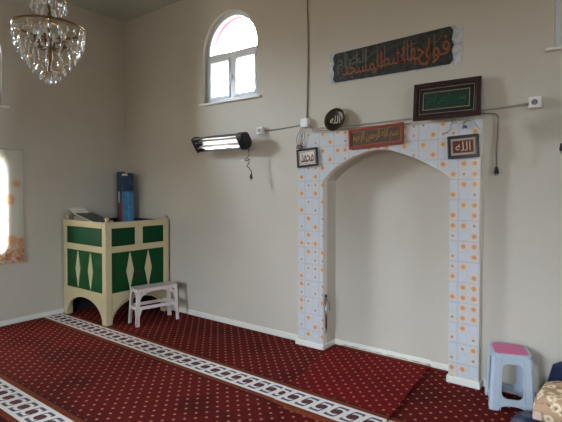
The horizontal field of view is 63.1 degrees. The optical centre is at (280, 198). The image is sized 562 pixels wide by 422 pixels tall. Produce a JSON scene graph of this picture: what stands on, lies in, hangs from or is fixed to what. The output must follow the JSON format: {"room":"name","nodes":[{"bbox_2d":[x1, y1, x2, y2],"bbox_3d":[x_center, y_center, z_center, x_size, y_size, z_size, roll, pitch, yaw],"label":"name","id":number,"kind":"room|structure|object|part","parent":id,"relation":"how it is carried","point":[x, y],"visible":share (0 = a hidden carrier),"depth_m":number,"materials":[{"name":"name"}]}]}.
{"room":"mosque","nodes":[
{"label":"mosque","id":0,"kind":"room"},
{"bbox_2d":[0,0,125,320],"bbox_3d":[-4.315,-0.447,3.547,0.300,3.745,6.900,1,2,37],"label":"wall","id":1,"kind":"structure","parent":0,"point":[70,132],"depth_m":5.45,"materials":[{"name":"beige paint"}]},
{"bbox_2d":[0,148,23,264],"bbox_3d":[-3.262,0.095,4.652,0.052,1.265,1.235,1,2,37],"label":"curtain","id":2,"kind":"object","parent":1,"relation":"hanging from","point":[11,160],"visible":1,"depth_m":5.04,"materials":[{"name":"fabric"}]},
{"bbox_2d":[0,308,63,326],"bbox_3d":[-4.186,1.400,3.489,0.022,0.055,6.900,1,2,37],"label":"baseboard","id":3,"kind":"structure","parent":1,"relation":"attached to","point":[57,311],"depth_m":5.23,"materials":[{"name":"white paint"}]},
{"bbox_2d":[60,0,181,21],"bbox_3d":[-1.226,-2.345,1.159,8.060,0.150,7.500,1,2,37],"label":"ceiling","id":4,"kind":"structure","parent":0,"point":[122,10],"depth_m":5.64,"materials":[{"name":"paint"}]},
{"bbox_2d":[10,0,86,83],"bbox_3d":[-1.716,-1.582,3.384,0.509,1.469,0.507,1,2,37],"label":"chandelier","id":5,"kind":"object","parent":4,"relation":"hanging from","point":[50,39],"visible":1,"depth_m":3.36,"materials":[{"name":"clear glass"}]},
{"bbox_3d":[-1.716,-1.271,3.391,0.052,0.680,0.052,1,2,37],"label":"stem","id":6,"kind":"part","parent":5,"relation":"part of","materials":[{"name":"gold metal"}]},
{"bbox_2d":[1,310,517,395],"bbox_3d":[-1.226,1.560,1.240,8.060,0.148,7.500,1,2,37],"label":"floor","id":7,"kind":"structure","parent":0,"point":[173,310],"depth_m":5.04,"materials":[{"name":"concrete"}]},
{"bbox_2d":[0,301,523,421],"bbox_3d":[-1.177,1.479,1.298,7.420,0.012,7.020,1,2,37],"label":"carpet","id":8,"kind":"object","parent":7,"relation":"on","point":[63,367],"visible":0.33,"depth_m":3.65,"materials":[{"name":"red carpet"}]},
{"bbox_2d":[63,214,168,325],"bbox_3d":[-1.997,0.789,5.571,0.911,1.188,0.855,1,2,37],"label":"pulpit","id":9,"kind":"object","parent":8,"relation":"on","point":[103,260],"visible":0.84,"depth_m":5.25,"materials":[{"name":"beige paint"}]},
{"bbox_3d":[-2.566,0.820,5.514,0.075,1.130,0.075,1,2,37],"label":"post","id":10,"kind":"part","parent":9,"relation":"part of","materials":[{"name":"beige paint"}]},
{"bbox_2d":[68,207,89,220],"bbox_3d":[-2.469,0.206,5.613,0.174,0.179,0.200,1,2,37],"label":"book stand","id":11,"kind":"object","parent":9,"relation":"on","point":[74,210],"visible":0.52,"depth_m":5.59,"materials":[{"name":"white paint"}]},
{"bbox_2d":[75,213,112,221],"bbox_3d":[-2.224,0.233,5.446,0.424,0.105,0.250,1,2,37],"label":"open book","id":12,"kind":"object","parent":11,"relation":"on","point":[94,217],"visible":0.77,"depth_m":5.42,"materials":[{"name":"beige paper"}]},
{"bbox_3d":[-2.249,0.430,5.238,0.755,0.200,0.008,1,2,37],"label":"panel","id":13,"kind":"part","parent":9,"relation":"part of","materials":[{"name":"green wood"}]},
{"bbox_3d":[-2.250,0.295,5.234,0.755,0.070,0.030,1,2,37],"label":"rail","id":14,"kind":"part","parent":9,"relation":"part of","materials":[{"name":"beige paint"}]},
{"bbox_3d":[-2.250,0.565,5.240,0.755,0.070,0.030,1,2,37],"label":"rail","id":15,"kind":"part","parent":9,"relation":"part of","materials":[{"name":"beige paint"}]},
{"bbox_3d":[-2.248,0.823,5.247,0.755,0.445,0.010,1,2,37],"label":"green panel","id":16,"kind":"part","parent":9,"relation":"part of","materials":[{"name":"green wood"}]},
{"bbox_3d":[-1.906,0.830,5.012,0.075,1.130,0.075,1,2,37],"label":"post","id":17,"kind":"part","parent":9,"relation":"part of","materials":[{"name":"beige paint"}]},
{"bbox_2d":[117,172,124,221],"bbox_3d":[-2.086,0.095,5.977,0.128,0.882,0.052,1,2,37],"label":"carton","id":18,"kind":"object","parent":9,"relation":"on","point":[119,174],"visible":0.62,"depth_m":5.95,"materials":[{"name":"cardboard"}]},
{"bbox_2d":[122,173,133,220],"bbox_3d":[-1.974,0.107,5.905,0.162,0.863,0.092,1,2,37],"label":"carton","id":19,"kind":"object","parent":9,"relation":"on","point":[127,178],"visible":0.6,"depth_m":5.86,"materials":[{"name":"blue cardboard"}]},
{"bbox_2d":[109,217,153,221],"bbox_3d":[-1.893,0.400,5.769,0.811,0.278,0.380,1,2,37],"label":"cushion","id":20,"kind":"object","parent":9,"relation":"on","point":[116,218],"visible":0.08,"depth_m":5.92,"materials":[{"name":"black fabric"}]},
{"bbox_3d":[-1.652,0.429,5.301,0.008,0.200,0.705,1,2,37],"label":"panel","id":21,"kind":"part","parent":9,"relation":"part of","materials":[{"name":"green wood"}]},
{"bbox_3d":[-1.652,0.294,5.298,0.030,0.070,0.705,1,2,37],"label":"rail","id":22,"kind":"part","parent":9,"relation":"part of","materials":[{"name":"beige paint"}]},
{"bbox_3d":[-1.653,0.822,5.310,0.010,0.445,0.705,1,2,37],"label":"green panel","id":23,"kind":"part","parent":9,"relation":"part of","materials":[{"name":"green wood"}]},
{"bbox_3d":[-1.652,0.564,5.303,0.030,0.070,0.705,1,2,37],"label":"rail","id":24,"kind":"part","parent":9,"relation":"part of","materials":[{"name":"beige paint"}]},
{"bbox_3d":[-1.655,0.879,5.303,0.014,0.080,0.070,1,2,37],"label":"lock plate","id":25,"kind":"part","parent":9,"relation":"part of","materials":[{"name":"black plastic"}]},
{"bbox_3d":[-1.433,0.817,5.633,0.075,1.130,0.075,1,2,37],"label":"post","id":26,"kind":"part","parent":9,"relation":"part of","materials":[{"name":"beige paint"}]},
{"bbox_2d":[128,281,179,327],"bbox_3d":[-1.440,1.190,5.190,0.520,0.404,0.234,-1,2,-40],"label":"stool","id":27,"kind":"object","parent":8,"relation":"on","point":[134,290],"visible":1,"depth_m":5.13,"materials":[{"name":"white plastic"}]},
{"bbox_3d":[-1.625,1.201,5.034,0.031,0.388,0.230,-1,2,-40],"label":"panel","id":28,"kind":"part","parent":27,"relation":"part of","materials":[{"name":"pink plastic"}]},
{"bbox_3d":[-1.560,1.203,4.962,0.021,0.387,0.049,0,1,5],"label":"leg","id":29,"kind":"part","parent":27,"relation":"part of","materials":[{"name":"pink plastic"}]},
{"bbox_3d":[-1.504,1.196,5.266,0.516,0.388,0.031,-1,2,-40],"label":"panel","id":30,"kind":"part","parent":27,"relation":"part of","materials":[{"name":"white plastic"}]},
{"bbox_3d":[-1.440,0.996,5.186,0.496,0.016,0.208,-1,2,-40],"label":"seat","id":31,"kind":"part","parent":27,"relation":"part of","materials":[{"name":"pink plastic"}]},
{"bbox_3d":[-1.255,1.194,5.347,0.031,0.388,0.230,-1,2,-40],"label":"panel","id":32,"kind":"part","parent":27,"relation":"part of","materials":[{"name":"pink plastic"}]},
{"bbox_3d":[-1.195,1.196,5.271,0.049,0.387,0.021,0,1,5],"label":"leg","id":33,"kind":"part","parent":27,"relation":"part of","materials":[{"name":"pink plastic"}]},
{"bbox_2d":[271,344,429,421],"bbox_3d":[0.552,1.415,3.544,0.990,0.021,1.335,1,2,37],"label":"carpet","id":34,"kind":"object","parent":8,"relation":"on","point":[347,383],"visible":1,"depth_m":3.42,"materials":[{"name":"red carpet"}]},
{"bbox_2d":[485,342,534,411],"bbox_3d":[1.595,1.241,3.197,0.284,0.384,0.284,0,1,17],"label":"plastic stool","id":35,"kind":"object","parent":8,"relation":"on","point":[499,355],"visible":0.97,"depth_m":3.10,"materials":[{"name":"white plastic"}]},
{"bbox_3d":[1.525,1.251,3.329,0.074,0.360,0.074,0,1,17],"label":"leg","id":36,"kind":"part","parent":35,"relation":"part of","materials":[{"name":"blue plastic"}]},
{"bbox_3d":[1.478,1.252,3.234,0.030,0.360,0.252,0,1,17],"label":"panel","id":37,"kind":"part","parent":35,"relation":"part of","materials":[{"name":"blue plastic"}]},
{"bbox_3d":[1.463,1.255,3.129,0.074,0.360,0.074,0,1,17],"label":"leg","id":38,"kind":"part","parent":35,"relation":"part of","materials":[{"name":"blue plastic"}]},
{"bbox_3d":[1.631,1.251,3.314,0.252,0.360,0.030,0,1,17],"label":"panel","id":39,"kind":"part","parent":35,"relation":"part of","materials":[{"name":"blue plastic"}]},
{"bbox_3d":[1.595,1.068,3.194,0.248,0.030,0.248,0,1,17],"label":"seat","id":40,"kind":"part","parent":35,"relation":"part of","materials":[{"name":"pink plastic"}]},
{"bbox_3d":[1.558,1.256,3.081,0.252,0.360,0.030,0,1,17],"label":"panel","id":41,"kind":"part","parent":35,"relation":"part of","materials":[{"name":"blue plastic"}]},
{"bbox_3d":[1.663,1.256,3.066,0.074,0.360,0.074,0,1,17],"label":"leg","id":42,"kind":"part","parent":35,"relation":"part of","materials":[{"name":"blue plastic"}]},
{"bbox_2d":[510,411,543,421],"bbox_3d":[1.804,1.401,2.620,0.890,0.090,0.370,1,2,37],"label":"folded blanket","id":43,"kind":"object","parent":8,"relation":"on","point":[520,416],"visible":0.59,"depth_m":2.87,"materials":[{"name":"blue fabric"}]},
{"bbox_2d":[533,381,561,421],"bbox_3d":[1.917,1.269,2.713,0.725,0.193,0.402,1,2,37],"label":"quilt","id":44,"kind":"object","parent":43,"relation":"on","point":[547,405],"visible":1,"depth_m":2.75,"materials":[{"name":"fabric"}]},
{"bbox_2d":[547,362,561,381],"bbox_3d":[2.114,1.267,2.910,0.750,0.345,0.140,1,2,37],"label":"cushion","id":45,"kind":"object","parent":44,"relation":"on","point":[555,374],"visible":0.39,"depth_m":3.06,"materials":[{"name":"blue fabric"}]},
{"bbox_2d":[125,0,561,391],"bbox_3d":[0.953,-0.458,4.064,7.460,3.745,0.300,1,2,37],"label":"wall","id":46,"kind":"structure","parent":0,"point":[233,238],"depth_m":4.23,"materials":[{"name":"beige paint"}]},
{"bbox_2d":[191,132,252,180],"bbox_3d":[-0.610,-0.435,4.915,0.799,0.500,0.238,1,2,37],"label":"wall heater","id":47,"kind":"object","parent":46,"relation":"attached to","point":[240,140],"visible":1,"depth_m":4.86,"materials":[{"name":"black metal"}]},
{"bbox_3d":[-0.662,-0.594,4.911,0.678,0.169,0.156,1,2,37],"label":"casing","id":48,"kind":"part","parent":47,"relation":"part of","materials":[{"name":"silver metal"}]},
{"bbox_2d":[199,11,261,106],"bbox_3d":[-0.526,-1.555,5.053,0.910,1.002,0.190,1,2,37],"label":"window","id":49,"kind":"structure","parent":46,"relation":"in","point":[232,57],"depth_m":5.08,"materials":[{"name":"white plastic"}]},
{"bbox_3d":[-0.557,-1.064,5.024,0.910,0.022,0.090,1,2,37],"label":"sill","id":50,"kind":"part","parent":49,"relation":"part of","materials":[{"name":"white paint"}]},
{"bbox_3d":[-0.555,-1.306,5.038,0.024,0.140,0.033,1,2,37],"label":"handle","id":51,"kind":"part","parent":49,"relation":"part of","materials":[{"name":"white plastic"}]},
{"bbox_2d":[171,305,297,339],"bbox_3d":[-0.952,1.358,5.353,2.855,0.060,0.016,1,2,37],"label":"baseboard","id":52,"kind":"structure","parent":46,"relation":"attached to","point":[287,335],"depth_m":4.96,"materials":[{"name":"white paint"}]},
{"bbox_2d":[257,127,264,134],"bbox_3d":[-0.213,-0.697,4.727,0.078,0.078,0.048,1,2,37],"label":"wall socket","id":53,"kind":"object","parent":46,"relation":"attached to","point":[260,130],"visible":1,"depth_m":4.71,"materials":[{"name":"plastic"}]},
{"bbox_2d":[264,125,299,130],"bbox_3d":[0.018,-0.701,4.572,0.474,0.033,0.010,1,2,37],"label":"conduit","id":54,"kind":"object","parent":46,"relation":"attached to","point":[296,125],"visible":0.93,"depth_m":4.56,"materials":[{"name":"grey plastic"}]},
{"bbox_2d":[300,118,309,127],"bbox_3d":[0.232,-0.722,4.388,0.087,0.084,0.049,1,2,37],"label":"junction box","id":55,"kind":"object","parent":46,"relation":"attached to","point":[304,122],"visible":0.98,"depth_m":4.37,"materials":[{"name":"plastic"}]},
{"bbox_3d":[0.218,-0.722,4.370,0.075,0.072,0.004,1,2,37],"label":"lid","id":56,"kind":"part","parent":55,"relation":"part of","materials":[{"name":"plastic"}]},
{"bbox_2d":[306,0,308,117],"bbox_3d":[0.255,-1.548,4.375,0.024,1.565,0.010,1,2,37],"label":"cable","id":57,"kind":"object","parent":46,"relation":"attached to","point":[307,0],"visible":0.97,"depth_m":4.37,"materials":[{"name":"grey plastic"}]},
{"bbox_2d":[295,119,482,389],"bbox_3d":[0.876,0.411,3.984,1.687,2.012,0.225,1,2,37],"label":"mihrab","id":58,"kind":"object","parent":46,"relation":"attached to","point":[427,143],"visible":1,"depth_m":3.57,"materials":[{"name":"white tile"}]},
{"bbox_2d":[296,127,306,149],"bbox_3d":[0.192,-0.572,4.361,0.101,0.218,0.070,1,2,37],"label":"wire tangle","id":59,"kind":"object","parent":58,"relation":"attached to","point":[298,146],"visible":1,"depth_m":4.34,"materials":[{"name":"grey plastic"}]},
{"bbox_2d":[296,147,318,167],"bbox_3d":[0.247,-0.382,4.308,0.246,0.185,0.018,1,2,37],"label":"picture frame","id":60,"kind":"object","parent":58,"relation":"attached to","point":[307,157],"visible":1,"depth_m":4.30,"materials":[{"name":"black wood"}]},
{"bbox_2d":[325,294,329,333],"bbox_3d":[0.431,1.079,4.248,0.050,0.366,0.021,1,2,37],"label":"metal rod","id":61,"kind":"object","parent":58,"relation":"hanging from","point":[326,300],"visible":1,"depth_m":4.25,"materials":[{"name":"metal"}]},
{"bbox_2d":[324,108,345,130],"bbox_3d":[0.487,-0.712,4.147,0.225,0.219,0.065,1,2,37],"label":"round plate","id":62,"kind":"object","parent":58,"relation":"on","point":[335,118],"visible":1,"depth_m":4.15,"materials":[{"name":"ceramic"}]},
{"bbox_2d":[310,123,409,130],"bbox_3d":[0.667,-0.649,4.058,0.993,0.066,0.018,1,2,37],"label":"lead","id":63,"kind":"object","parent":58,"relation":"on","point":[403,123],"visible":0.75,"depth_m":4.08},
{"bbox_2d":[348,122,403,149],"bbox_3d":[0.799,-0.524,3.886,0.513,0.201,0.020,1,2,37],"label":"wooden sign","id":64,"kind":"object","parent":58,"relation":"attached to","point":[387,134],"visible":1,"depth_m":3.88,"materials":[{"name":"red paint"}]},
{"bbox_2d":[412,76,481,120],"bbox_3d":[1.279,-0.766,3.550,0.515,0.297,0.054,1,2,37],"label":"picture frame","id":65,"kind":"object","parent":58,"relation":"on","point":[461,97],"visible":1,"depth_m":3.54,"materials":[{"name":"brown wood"}]},
{"bbox_2d":[424,89,468,108],"bbox_3d":[1.279,-0.766,3.550,0.339,0.121,0.015,1,2,37],"label":"picture","id":66,"kind":"object","parent":65,"relation":"attached to","point":[442,98],"depth_m":3.54,"materials":[{"name":"green fabric"}]},
{"bbox_2d":[445,119,480,133],"bbox_3d":[1.365,-0.549,3.451,0.269,0.108,0.018,1,2,39],"label":"wire tangle","id":67,"kind":"object","parent":58,"relation":"attached to","point":[464,126],"visible":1,"depth_m":3.44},
{"bbox_2d":[447,133,479,158],"bbox_3d":[1.373,-0.390,3.451,0.235,0.181,0.018,1,2,37],"label":"picture frame","id":68,"kind":"object","parent":58,"relation":"attached to","point":[460,146],"visible":1,"depth_m":3.45,"materials":[{"name":"black wood"}]},
{"bbox_2d":[453,139,473,152],"bbox_3d":[1.373,-0.390,3.451,0.152,0.098,0.002,1,2,37],"label":"picture","id":69,"kind":"object","parent":68,"relation":"attached to","point":[459,145],"depth_m":3.45,"materials":[{"name":"red paper"}]},
{"bbox_2d":[335,338,448,370],"bbox_3d":[0.975,1.389,4.078,1.145,0.052,0.023,1,2,37],"label":"baseboard","id":70,"kind":"structure","parent":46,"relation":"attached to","point":[442,366],"depth_m":4.04,"materials":[{"name":"white paint"}]},
{"bbox_2d":[329,24,462,83],"bbox_3d":[0.919,-1.196,3.876,1.189,0.306,0.017,1,2,37],"label":"board","id":71,"kind":"object","parent":46,"relation":"attached to","point":[442,47],"visible":1,"depth_m":3.81,"materials":[{"name":"wood"}]},
{"bbox_2d":[309,103,528,129],"bbox_3d":[1.016,-0.664,3.812,1.871,0.051,0.014,1,2,37],"label":"conduit","id":72,"kind":"object","parent":46,"relation":"attached to","point":[523,104],"visible":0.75,"depth_m":3.83,"materials":[{"name":"grey plastic"}]},
{"bbox_2d":[481,113,498,175],"bbox_3d":[1.542,-0.403,3.401,0.144,0.480,0.034,1,2,37],"label":"lead","id":73,"kind":"object","parent":46,"relation":"hanging from","point":[496,171],"visible":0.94,"depth_m":3.36,"materials":[{"name":"black plastic"}]},
{"bbox_2d":[484,379,537,396],"bbox_3d":[2.682,1.416,2.590,2.875,0.060,0.016,1,2,37],"label":"baseboard","id":74,"kind":"structure","parent":46,"relation":"attached to","point":[510,392],"depth_m":3.35,"materials":[{"name":"white paint"}]},
{"bbox_2d":[529,96,541,108],"bbox_3d":[1.783,-0.672,3.210,0.078,0.078,0.048,1,2,37],"label":"wall socket","id":75,"kind":"object","parent":46,"relation":"attached to","point":[534,102],"visible":1,"depth_m":3.19,"materials":[{"name":"plastic"}]},
{"bbox_2d":[545,0,561,51],"bbox_3d":[2.244,-1.511,2.948,0.910,1.002,0.190,1,2,37],"label":"window","id":76,"kind":"structure","parent":46,"relation":"in","point":[558,3],"depth_m":3.18,"materials":[{"name":"white plastic"}]},
{"bbox_3d":[2.213,-1.020,2.918,0.910,0.022,0.090,1,2,37],"label":"sill","id":77,"kind":"part","parent":76,"relation":"part of","materials":[{"name":"white paint"}]},
{"bbox_3d":[2.251,-1.523,2.973,0.800,0.980,0.060,1,2,37],"label":"frame","id":78,"kind":"part","parent":76,"relation":"part of","materials":[{"name":"white plastic"}]}
]}

